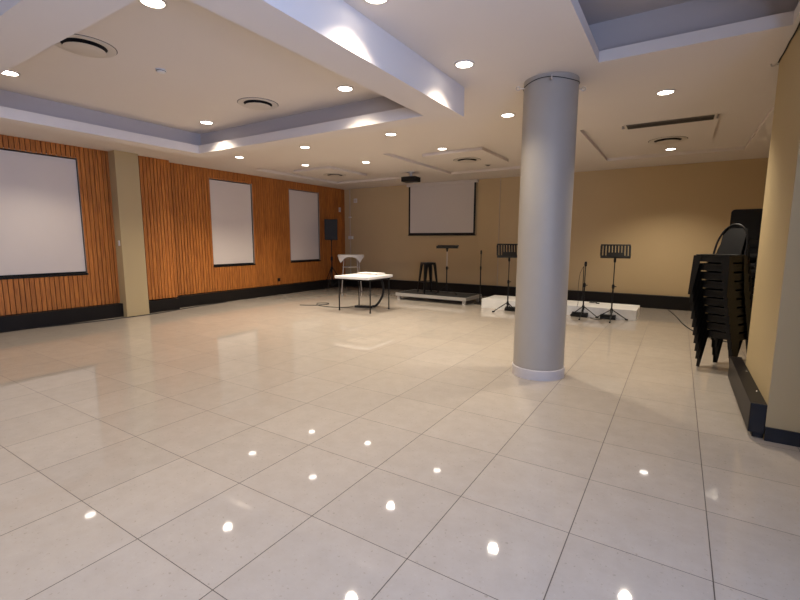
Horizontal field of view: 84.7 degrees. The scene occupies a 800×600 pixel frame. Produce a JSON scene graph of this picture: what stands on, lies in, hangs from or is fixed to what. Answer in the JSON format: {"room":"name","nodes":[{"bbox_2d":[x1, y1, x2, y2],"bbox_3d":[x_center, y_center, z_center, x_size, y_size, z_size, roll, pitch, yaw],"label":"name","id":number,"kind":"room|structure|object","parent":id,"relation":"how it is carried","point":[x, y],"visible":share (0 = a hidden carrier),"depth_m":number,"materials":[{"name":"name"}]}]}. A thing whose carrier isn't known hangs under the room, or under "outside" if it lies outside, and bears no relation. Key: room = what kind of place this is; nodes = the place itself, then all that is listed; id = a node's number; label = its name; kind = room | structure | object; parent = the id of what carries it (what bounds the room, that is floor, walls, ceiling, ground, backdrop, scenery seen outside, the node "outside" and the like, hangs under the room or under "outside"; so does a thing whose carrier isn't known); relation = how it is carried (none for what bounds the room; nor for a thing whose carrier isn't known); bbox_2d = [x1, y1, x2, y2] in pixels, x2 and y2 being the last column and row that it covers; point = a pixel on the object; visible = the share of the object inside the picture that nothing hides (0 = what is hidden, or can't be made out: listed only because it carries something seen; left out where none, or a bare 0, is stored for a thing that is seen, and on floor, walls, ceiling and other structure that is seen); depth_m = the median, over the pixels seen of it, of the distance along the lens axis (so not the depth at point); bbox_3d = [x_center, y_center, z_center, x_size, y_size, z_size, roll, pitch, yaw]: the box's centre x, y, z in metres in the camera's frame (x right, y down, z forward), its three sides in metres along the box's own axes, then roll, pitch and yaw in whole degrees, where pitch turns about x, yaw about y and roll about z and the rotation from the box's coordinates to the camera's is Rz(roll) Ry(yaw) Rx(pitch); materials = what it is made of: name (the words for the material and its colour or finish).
{"room":"function hall","nodes":[
{"label":"function hall","id":0,"kind":"room"},
{"bbox_2d":[0,134,119,315],"bbox_3d":[-6.263,-1.187,7.077,0.048,2.838,3.050,5,9,32],"label":"trim","id":1,"kind":"structure","parent":0,"point":[101,286],"depth_m":7.93,"materials":[{"name":"brown wood"}]},
{"bbox_2d":[0,147,88,279],"bbox_3d":[-6.339,-1.374,7.031,0.164,2.075,2.175,5,9,32],"label":"window","id":2,"kind":"structure","parent":1,"relation":"attached to","point":[86,273],"depth_m":7.68,"materials":[{"name":"black glass"}]},
{"bbox_2d":[0,149,85,276],"bbox_3d":[-6.330,-1.381,7.023,0.058,2.011,2.121,5,9,32],"label":"roller blind","id":3,"kind":"object","parent":2,"relation":"attached to","point":[41,228],"visible":1,"depth_m":7.38,"materials":[{"name":"white fabric"}]},
{"bbox_2d":[138,156,177,299],"bbox_3d":[-4.980,-1.437,8.964,0.048,2.838,0.700,5,9,32],"label":"trim","id":4,"kind":"structure","parent":0,"point":[154,174],"depth_m":8.97,"materials":[{"name":"brown wood"}]},
{"bbox_2d":[2,278,337,315],"bbox_3d":[-5.891,-1.491,8.380,0.200,3.620,14.500,5,9,32],"label":"wall","id":5,"kind":"structure","parent":0,"point":[337,278],"depth_m":9.56,"materials":[{"name":"brown wood"}]},
{"bbox_2d":[0,279,346,332],"bbox_3d":[-5.571,0.205,8.401,0.330,0.255,14.500,5,9,32],"label":"baseboard","id":6,"kind":"structure","parent":5,"relation":"attached to","point":[16,322],"depth_m":8.97,"materials":[{"name":"black"}]},
{"bbox_2d":[209,179,254,266],"bbox_3d":[-4.137,-1.866,10.774,0.164,2.065,1.230,5,9,32],"label":"window","id":7,"kind":"structure","parent":5,"relation":"in","point":[213,179],"depth_m":11.12,"materials":[{"name":"black glass"}]},
{"bbox_2d":[209,179,253,265],"bbox_3d":[-4.127,-1.872,10.765,0.058,2.002,1.176,5,9,32],"label":"roller blind","id":8,"kind":"object","parent":7,"relation":"attached to","point":[231,218],"visible":1,"depth_m":10.73,"materials":[{"name":"white fabric"}]},
{"bbox_2d":[169,162,344,294],"bbox_3d":[-3.398,-1.821,11.860,0.048,2.838,5.930,5,9,32],"label":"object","id":9,"kind":"structure","parent":5,"relation":"attached to","point":[196,272],"depth_m":11.26,"materials":[{"name":"brown wood"}]},
{"bbox_2d":[289,188,320,262],"bbox_3d":[-2.822,-2.149,12.839,0.164,2.065,1.240,5,9,32],"label":"window","id":10,"kind":"structure","parent":5,"relation":"in","point":[290,188],"depth_m":13.19,"materials":[{"name":"black glass"}]},
{"bbox_2d":[289,189,318,260],"bbox_3d":[-2.812,-2.155,12.831,0.058,2.002,1.186,5,9,32],"label":"roller blind","id":11,"kind":"object","parent":10,"relation":"attached to","point":[304,236],"visible":0.96,"depth_m":12.81,"materials":[{"name":"white fabric"}]},
{"bbox_2d":[0,286,799,599],"bbox_3d":[-1.144,0.818,5.666,11.440,0.200,14.900,5,9,32],"label":"floor","id":12,"kind":"structure","parent":0,"point":[275,447],"depth_m":2.93,"materials":[{"name":"tile"}]},
{"bbox_2d":[108,150,149,316],"bbox_3d":[-5.356,-1.251,8.560,0.550,3.100,0.420,5,9,32],"label":"pier","id":13,"kind":"object","parent":12,"relation":"on","point":[123,166],"visible":0.86,"depth_m":8.38,"materials":[{"name":"beige paint"}]},
{"bbox_2d":[39,302,224,327],"bbox_3d":[-5.005,0.262,8.886,0.240,0.018,3.704,5,9,30],"label":"cable","id":14,"kind":"object","parent":12,"relation":"on","point":[220,302],"visible":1,"depth_m":8.33,"materials":[{"name":"black rubber"}]},
{"bbox_2d":[308,303,347,307],"bbox_3d":[-1.629,0.120,9.985,1.219,0.029,0.594,5,9,32],"label":"power cable","id":15,"kind":"object","parent":12,"relation":"on","point":[316,303],"visible":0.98,"depth_m":9.96,"materials":[{"name":"black rubber"}]},
{"bbox_2d":[323,241,345,290],"bbox_3d":[-2.045,-1.034,13.005,0.747,1.494,0.658,1,8,9],"label":"speaker stand","id":16,"kind":"object","parent":12,"relation":"on","point":[332,268],"visible":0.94,"depth_m":13.12,"materials":[{"name":"black metal"}]},
{"bbox_2d":[324,219,337,240],"bbox_3d":[-2.030,-2.065,12.961,0.376,0.620,0.332,-1,8,-6],"label":"loudspeaker","id":17,"kind":"object","parent":16,"relation":"on","point":[330,225],"visible":1,"depth_m":12.80,"materials":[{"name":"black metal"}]},
{"bbox_2d":[341,259,361,291],"bbox_3d":[-1.413,-0.774,12.698,0.730,1.059,0.730,0,8,0],"label":"chair","id":18,"kind":"object","parent":12,"relation":"on","point":[357,266],"visible":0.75,"depth_m":12.55,"materials":[{"name":"grey metal"}]},
{"bbox_2d":[338,254,363,262],"bbox_3d":[-1.420,-1.193,12.649,0.779,0.231,0.786,7,10,42],"label":"tablecloth","id":19,"kind":"object","parent":18,"relation":"on","point":[359,257],"visible":1,"depth_m":12.36,"materials":[{"name":"white fabric"}]},
{"bbox_2d":[354,305,372,307],"bbox_3d":[-0.810,0.144,9.741,0.400,0.049,0.070,2,8,12],"label":"power strip","id":20,"kind":"object","parent":12,"relation":"on","point":[355,306],"visible":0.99,"depth_m":9.72,"materials":[{"name":"black plastic"}]},
{"bbox_2d":[335,273,392,313],"bbox_3d":[-0.766,-0.162,9.409,0.870,0.745,0.940,5,9,31],"label":"folding table","id":21,"kind":"object","parent":12,"relation":"on","point":[354,277],"visible":0.88,"depth_m":9.15,"materials":[{"name":"white plastic"}]},
{"bbox_2d":[357,272,384,274],"bbox_3d":[-0.638,-0.584,9.630,0.580,0.031,0.320,5,9,32],"label":"folded cloth","id":22,"kind":"object","parent":21,"relation":"on","point":[366,273],"visible":0.97,"depth_m":9.52,"materials":[{"name":"white fabric"}]},
{"bbox_2d":[372,280,383,306],"bbox_3d":[-0.481,-0.179,9.710,0.273,0.696,0.076,0,8,0],"label":"cable","id":23,"kind":"object","parent":21,"relation":"hanging from","point":[382,282],"visible":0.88,"depth_m":9.69,"materials":[{"name":"black rubber"}]},
{"bbox_2d":[396,289,481,304],"bbox_3d":[0.950,-0.080,10.976,1.940,0.176,0.920,5,9,33],"label":"stage platform","id":24,"kind":"object","parent":12,"relation":"on","point":[463,297],"visible":0.93,"depth_m":10.73,"materials":[{"name":"grey carpet"}]},
{"bbox_2d":[417,262,438,293],"bbox_3d":[0.702,-0.561,11.023,0.410,0.765,0.410,-3,8,-22],"label":"bar stool","id":25,"kind":"object","parent":24,"relation":"on","point":[427,265],"visible":1,"depth_m":10.91,"materials":[{"name":"black paint"}]},
{"bbox_2d":[434,245,458,294],"bbox_3d":[1.166,-0.751,10.832,0.568,1.193,0.499,2,8,12],"label":"music stand","id":26,"kind":"object","parent":24,"relation":"on","point":[447,247],"visible":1,"depth_m":10.74,"materials":[{"name":"black metal"}]},
{"bbox_2d":[474,250,481,304],"bbox_3d":[1.891,-0.535,10.318,0.280,1.260,0.280,5,9,32],"label":"microphone stand","id":27,"kind":"object","parent":12,"relation":"on","point":[479,302],"visible":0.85,"depth_m":10.31,"materials":[{"name":"black metal"}]},
{"bbox_2d":[492,244,517,311],"bbox_3d":[2.281,-0.457,9.143,0.568,1.417,0.493,4,9,28],"label":"music stand","id":28,"kind":"object","parent":12,"relation":"on","point":[511,254],"visible":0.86,"depth_m":9.05,"materials":[{"name":"black metal"}]},
{"bbox_2d":[504,306,514,310],"bbox_3d":[2.370,0.182,9.368,0.260,0.095,0.120,4,9,29],"label":"foot pedal","id":29,"kind":"object","parent":12,"relation":"on","point":[510,308],"visible":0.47,"depth_m":9.34,"materials":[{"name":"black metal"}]},
{"bbox_2d":[481,295,639,320],"bbox_3d":[3.342,0.136,9.365,3.060,0.195,0.840,5,9,32],"label":"platform","id":30,"kind":"object","parent":12,"relation":"on","point":[630,312],"visible":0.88,"depth_m":8.82,"materials":[{"name":"paint"}]},
{"bbox_2d":[571,311,587,317],"bbox_3d":[3.540,0.281,8.661,0.300,0.095,0.120,5,9,32],"label":"foot pedal","id":31,"kind":"object","parent":12,"relation":"on","point":[574,314],"visible":1,"depth_m":8.63,"materials":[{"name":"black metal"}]},
{"bbox_2d":[570,262,598,319],"bbox_3d":[3.514,-0.185,8.395,0.533,1.088,0.470,5,9,32],"label":"microphone stand","id":32,"kind":"object","parent":12,"relation":"on","point":[585,263],"visible":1,"depth_m":8.45,"materials":[{"name":"black metal"}]},
{"bbox_2d":[600,314,615,319],"bbox_3d":[3.971,0.319,8.392,0.270,0.095,0.120,4,9,29],"label":"foot pedal","id":33,"kind":"object","parent":12,"relation":"on","point":[606,316],"visible":1,"depth_m":8.35,"materials":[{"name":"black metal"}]},
{"bbox_2d":[595,244,630,322],"bbox_3d":[3.953,-0.311,8.103,0.566,1.418,0.513,4,8,24],"label":"music stand","id":34,"kind":"object","parent":12,"relation":"on","point":[610,254],"visible":1,"depth_m":8.15,"materials":[{"name":"black metal"}]},
{"bbox_2d":[669,310,726,341],"bbox_3d":[5.221,0.413,8.024,0.255,0.014,3.315,3,8,17],"label":"cable","id":35,"kind":"object","parent":12,"relation":"on","point":[669,310],"visible":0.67,"depth_m":7.80,"materials":[{"name":"black rubber"}]},
{"bbox_2d":[696,329,746,366],"bbox_3d":[3.840,0.405,5.129,0.480,0.796,0.394,-4,9,-28],"label":"chair","id":36,"kind":"object","parent":12,"relation":"on","point":[722,335],"visible":0.18,"depth_m":5.10,"materials":[{"name":"black paint"}]},
{"bbox_2d":[695,321,746,359],"bbox_3d":[3.810,0.309,5.100,0.480,0.796,0.394,-4,9,-28],"label":"chair","id":37,"kind":"object","parent":36,"relation":"on","point":[709,324],"visible":0.25,"depth_m":5.06,"materials":[{"name":"black paint"}]},
{"bbox_2d":[694,295,752,357],"bbox_3d":[3.780,0.214,5.072,0.480,0.796,0.394,-4,9,-28],"label":"chair","id":38,"kind":"object","parent":37,"relation":"on","point":[712,317],"visible":0.28,"depth_m":4.99,"materials":[{"name":"black paint"}]},
{"bbox_2d":[693,288,751,349],"bbox_3d":[3.750,0.119,5.043,0.480,0.796,0.394,-4,9,-28],"label":"chair","id":39,"kind":"object","parent":38,"relation":"on","point":[713,309],"visible":0.38,"depth_m":4.95,"materials":[{"name":"black paint"}]},
{"bbox_2d":[692,279,751,341],"bbox_3d":[3.721,0.024,5.014,0.480,0.796,0.394,-4,9,-28],"label":"chair","id":40,"kind":"object","parent":39,"relation":"on","point":[707,300],"visible":0.27,"depth_m":4.92,"materials":[{"name":"black paint"}]},
{"bbox_2d":[692,269,750,332],"bbox_3d":[3.691,-0.071,4.985,0.480,0.796,0.394,-4,9,-28],"label":"chair","id":41,"kind":"object","parent":40,"relation":"on","point":[711,292],"visible":0.31,"depth_m":4.90,"materials":[{"name":"black paint"}]},
{"bbox_2d":[691,263,750,324],"bbox_3d":[3.661,-0.166,4.956,0.480,0.796,0.394,-4,9,-28],"label":"chair","id":42,"kind":"object","parent":41,"relation":"on","point":[707,283],"visible":0.41,"depth_m":4.87,"materials":[{"name":"black paint"}]},
{"bbox_2d":[690,252,749,315],"bbox_3d":[3.631,-0.261,4.928,0.480,0.796,0.394,-4,9,-28],"label":"chair","id":43,"kind":"object","parent":42,"relation":"on","point":[712,275],"visible":0.41,"depth_m":4.83,"materials":[{"name":"black paint"}]},
{"bbox_2d":[689,238,748,306],"bbox_3d":[3.602,-0.356,4.899,0.480,0.796,0.394,-4,9,-28],"label":"chair","id":44,"kind":"object","parent":43,"relation":"on","point":[708,266],"visible":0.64,"depth_m":4.82,"materials":[{"name":"black paint"}]},
{"bbox_2d":[688,223,748,297],"bbox_3d":[3.572,-0.451,4.870,0.480,0.796,0.394,-4,9,-28],"label":"chair","id":45,"kind":"object","parent":44,"relation":"on","point":[732,242],"visible":0.95,"depth_m":4.84,"materials":[{"name":"black paint"}]},
{"bbox_2d":[728,356,767,437],"bbox_3d":[3.118,0.819,3.981,0.100,0.275,1.620,5,9,32],"label":"baseboard","id":46,"kind":"structure","parent":12,"relation":"on","point":[752,405],"depth_m":3.56,"materials":[{"name":"wood"}]},
{"bbox_2d":[0,0,799,189],"bbox_3d":[-1.132,-2.701,5.192,11.440,0.700,14.900,5,9,32],"label":"ceiling","id":47,"kind":"structure","parent":0,"point":[211,62],"depth_m":4.62,"materials":[{"name":"paint"}]},
{"bbox_2d":[1,70,20,76],"bbox_3d":[-3.922,-2.275,4.400,0.192,0.010,0.192,5,9,32],"label":"recessed light","id":48,"kind":"object","parent":47,"relation":"in","point":[8,72],"visible":0.83,"depth_m":4.41,"materials":[{"name":"white glass"}]},
{"bbox_2d":[55,34,117,57],"bbox_3d":[-2.725,-2.177,3.794,0.484,0.034,0.484,5,9,32],"label":"ceiling vent","id":49,"kind":"object","parent":47,"relation":"in","point":[83,45],"visible":0.86,"depth_m":3.76,"materials":[{"name":"white metal"}]},
{"bbox_2d":[138,0,167,8],"bbox_3d":[-1.735,-2.090,3.081,0.192,0.010,0.192,5,9,32],"label":"recessed light","id":50,"kind":"object","parent":47,"relation":"in","point":[154,4],"visible":1,"depth_m":3.10,"materials":[{"name":"white glass"}]},
{"bbox_2d":[155,68,166,73],"bbox_3d":[-2.353,-2.251,4.323,0.100,0.028,0.100,5,9,32],"label":"smoke detector","id":51,"kind":"object","parent":47,"relation":"attached to","point":[158,70],"visible":1,"depth_m":4.29,"materials":[{"name":"white plastic"}]},
{"bbox_2d":[199,120,213,123],"bbox_3d":[-2.746,-2.518,6.231,0.192,0.010,0.192,5,9,32],"label":"recessed light","id":52,"kind":"object","parent":47,"relation":"in","point":[201,121],"visible":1,"depth_m":6.22,"materials":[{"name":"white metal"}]},
{"bbox_2d":[0,0,464,157],"bbox_3d":[-2.170,-2.106,4.494,4.590,0.300,3.450,5,9,32],"label":"ceiling beam","id":53,"kind":"structure","parent":47,"relation":"attached to","point":[332,34],"depth_m":3.32,"materials":[{"name":"paint"}]},
{"bbox_2d":[237,97,278,109],"bbox_3d":[-1.739,-2.387,5.381,0.484,0.034,0.484,5,9,32],"label":"ceiling vent","id":54,"kind":"object","parent":47,"relation":"in","point":[254,103],"visible":1,"depth_m":5.33,"materials":[{"name":"white metal"}]},
{"bbox_2d":[293,166,366,178],"bbox_3d":[-1.710,-3.139,10.868,1.160,0.050,1.400,5,9,32],"label":"trim","id":55,"kind":"structure","parent":47,"relation":"attached to","point":[319,171],"depth_m":10.60,"materials":[{"name":"paint"}]},
{"bbox_2d":[324,173,345,176],"bbox_3d":[-1.631,-3.113,11.000,0.556,0.034,0.556,5,9,32],"label":"diffuser","id":56,"kind":"object","parent":55,"relation":"attached to","point":[328,174],"visible":1,"depth_m":10.90,"materials":[{"name":"white metal"}]},
{"bbox_2d":[336,85,353,91],"bbox_3d":[-0.604,-2.321,4.823,0.192,0.010,0.192,5,9,32],"label":"recessed light","id":57,"kind":"object","parent":47,"relation":"in","point":[344,88],"visible":1,"depth_m":4.82,"materials":[{"name":"white metal"}]},
{"bbox_2d":[363,0,388,4],"bbox_3d":[-0.162,-2.038,2.958,0.192,0.010,0.192,5,9,32],"label":"recessed light","id":58,"kind":"object","parent":47,"relation":"in","point":[372,2],"visible":1,"depth_m":3.01,"materials":[{"name":"white metal"}]},
{"bbox_2d":[385,133,396,135],"bbox_3d":[-0.140,-2.550,6.763,0.192,0.010,0.192,5,9,32],"label":"recessed light","id":59,"kind":"object","parent":47,"relation":"in","point":[386,134],"visible":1,"depth_m":6.76,"materials":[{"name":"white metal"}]},
{"bbox_2d":[0,0,798,145],"bbox_3d":[-1.458,-2.144,2.850,7.265,0.580,5.760,5,9,32],"label":"ceiling recess","id":60,"kind":"structure","parent":47,"relation":"attached to","point":[612,23],"depth_m":4.06,"materials":[{"name":"grey paint"}]},
{"bbox_2d":[401,172,419,182],"bbox_3d":[0.267,-2.945,10.524,0.380,0.230,0.330,4,9,28],"label":"projector","id":61,"kind":"object","parent":47,"relation":"hanging from","point":[408,179],"visible":1,"depth_m":10.42,"materials":[{"name":"black plastic"}]},
{"bbox_2d":[454,60,474,68],"bbox_3d":[0.597,-2.186,4.077,0.192,0.010,0.192,5,9,32],"label":"recessed light","id":62,"kind":"object","parent":47,"relation":"in","point":[462,64],"visible":1,"depth_m":4.07,"materials":[{"name":"white metal"}]},
{"bbox_2d":[422,147,507,166],"bbox_3d":[1.341,-2.854,8.828,1.240,0.050,1.430,5,9,32],"label":"trim","id":63,"kind":"structure","parent":47,"relation":"attached to","point":[486,156],"depth_m":8.54,"materials":[{"name":"paint"}]},
{"bbox_2d":[453,157,480,162],"bbox_3d":[1.359,-2.820,8.899,0.556,0.034,0.556,5,9,32],"label":"diffuser","id":64,"kind":"object","parent":63,"relation":"attached to","point":[466,159],"visible":1,"depth_m":8.84,"materials":[{"name":"white metal"}]},
{"bbox_2d":[500,113,514,117],"bbox_3d":[1.404,-2.404,5.717,0.192,0.010,0.192,5,9,32],"label":"recessed light","id":65,"kind":"object","parent":47,"relation":"in","point":[506,115],"visible":1,"depth_m":5.72,"materials":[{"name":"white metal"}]},
{"bbox_2d":[655,89,675,95],"bbox_3d":[2.914,-2.278,4.821,0.192,0.010,0.192,5,9,32],"label":"recessed light","id":66,"kind":"object","parent":47,"relation":"in","point":[666,91],"visible":1,"depth_m":4.82,"materials":[{"name":"white metal"}]},
{"bbox_2d":[622,114,718,147],"bbox_3d":[4.151,-2.568,6.780,1.160,0.050,1.530,5,9,32],"label":"trim","id":67,"kind":"structure","parent":47,"relation":"attached to","point":[698,131],"depth_m":6.61,"materials":[{"name":"paint"}]},
{"bbox_2d":[648,136,687,144],"bbox_3d":[4.329,-2.568,7.102,0.556,0.034,0.556,5,9,32],"label":"diffuser","id":68,"kind":"object","parent":67,"relation":"attached to","point":[671,139],"visible":1,"depth_m":7.04,"materials":[{"name":"white metal"}]},
{"bbox_2d":[624,113,717,129],"bbox_3d":[3.687,-2.436,6.026,1.080,0.014,0.290,5,9,32],"label":"ceiling vent","id":69,"kind":"object","parent":47,"relation":"in","point":[710,116],"visible":1,"depth_m":5.97,"materials":[{"name":"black metal"}]},
{"bbox_2d":[512,72,578,380],"bbox_3d":[1.551,-0.712,4.727,0.564,3.100,0.564,5,9,32],"label":"column","id":70,"kind":"structure","parent":0,"point":[550,107],"depth_m":4.51,"materials":[{"name":"grey paint"}]},
{"bbox_2d":[516,75,585,90],"bbox_3d":[1.546,-2.183,4.521,0.585,0.060,0.559,-6,10,-39],"label":"wire loop","id":71,"kind":"object","parent":70,"relation":"attached to","point":[551,76],"visible":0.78,"depth_m":4.37,"materials":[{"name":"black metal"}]},
{"bbox_2d":[344,158,768,296],"bbox_3d":[2.783,-1.892,11.574,11.440,3.620,0.200,5,9,32],"label":"wall","id":72,"kind":"structure","parent":0,"point":[669,215],"depth_m":10.25,"materials":[{"name":"beige paint"}]},
{"bbox_2d":[348,189,352,273],"bbox_3d":[-1.583,-2.137,14.146,0.140,2.810,0.090,5,9,32],"label":"pipe","id":73,"kind":"object","parent":72,"relation":"attached to","point":[350,237],"visible":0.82,"depth_m":14.11,"materials":[{"name":"white plastic"}]},
{"bbox_2d":[407,179,478,235],"bbox_3d":[1.143,-2.556,12.339,2.200,1.478,0.102,5,9,32],"label":"projection screen","id":74,"kind":"object","parent":72,"relation":"attached to","point":[447,208],"visible":1,"depth_m":12.29,"materials":[{"name":"fabric"}]},
{"bbox_2d":[347,279,690,310],"bbox_3d":[2.821,-0.213,11.587,10.740,0.290,0.110,5,9,32],"label":"baseboard","id":75,"kind":"structure","parent":72,"relation":"attached to","point":[644,300],"depth_m":10.66,"materials":[{"name":"black"}]},
{"bbox_2d":[746,26,799,439],"bbox_3d":[3.492,-0.523,3.374,0.975,3.100,1.300,5,9,32],"label":"wall","id":76,"kind":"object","parent":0,"point":[773,349],"visible":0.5,"depth_m":3.30,"materials":[{"name":"beige paint"}]},
{"bbox_2d":[764,427,799,446],"bbox_3d":[3.136,1.034,3.023,0.975,0.105,0.015,5,9,32],"label":"baseboard","id":77,"kind":"object","parent":76,"relation":"attached to","point":[780,436],"visible":1,"depth_m":3.22,"materials":[{"name":"black"}]},
{"bbox_2d":[770,22,799,66],"bbox_3d":[3.061,-2.064,3.456,0.064,0.041,1.301,5,9,32],"label":"wire","id":78,"kind":"object","parent":76,"relation":"attached to","point":[799,22],"visible":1,"depth_m":3.60,"materials":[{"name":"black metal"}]},
{"bbox_3d":[4.727,-0.344,5.998,0.520,1.076,0.539,6,10,38],"label":"padded chair","id":79,"kind":"object","parent":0,"visible":0},
{"bbox_2d":[749,248,758,253],"bbox_3d":[4.727,-0.463,5.982,0.520,1.076,0.539,6,10,38],"label":"padded chair","id":80,"kind":"object","parent":79,"relation":"on","point":[751,250],"visible":0.05,"depth_m":6.08,"materials":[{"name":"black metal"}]},
{"bbox_2d":[749,239,759,268],"bbox_3d":[4.727,-0.582,5.966,0.520,1.076,0.539,6,10,38],"label":"padded chair","id":81,"kind":"object","parent":80,"relation":"on","point":[753,243],"visible":0.08,"depth_m":6.05,"materials":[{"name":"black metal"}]},
{"bbox_2d":[729,209,762,259],"bbox_3d":[4.728,-0.701,5.950,0.520,1.076,0.539,6,10,38],"label":"padded chair","id":82,"kind":"object","parent":81,"relation":"on","point":[751,219],"visible":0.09,"depth_m":6.08,"materials":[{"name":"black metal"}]},
{"bbox_3d":[4.350,-0.203,5.246,0.480,0.796,0.394,-4,9,-28],"label":"chair","id":83,"kind":"object","parent":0,"visible":0},
{"bbox_2d":[751,260,756,277],"bbox_3d":[4.327,-0.298,5.221,0.480,0.796,0.394,-4,9,-28],"label":"chair","id":84,"kind":"object","parent":83,"relation":"on","point":[753,271],"visible":0.1,"depth_m":5.15,"materials":[{"name":"black paint"}]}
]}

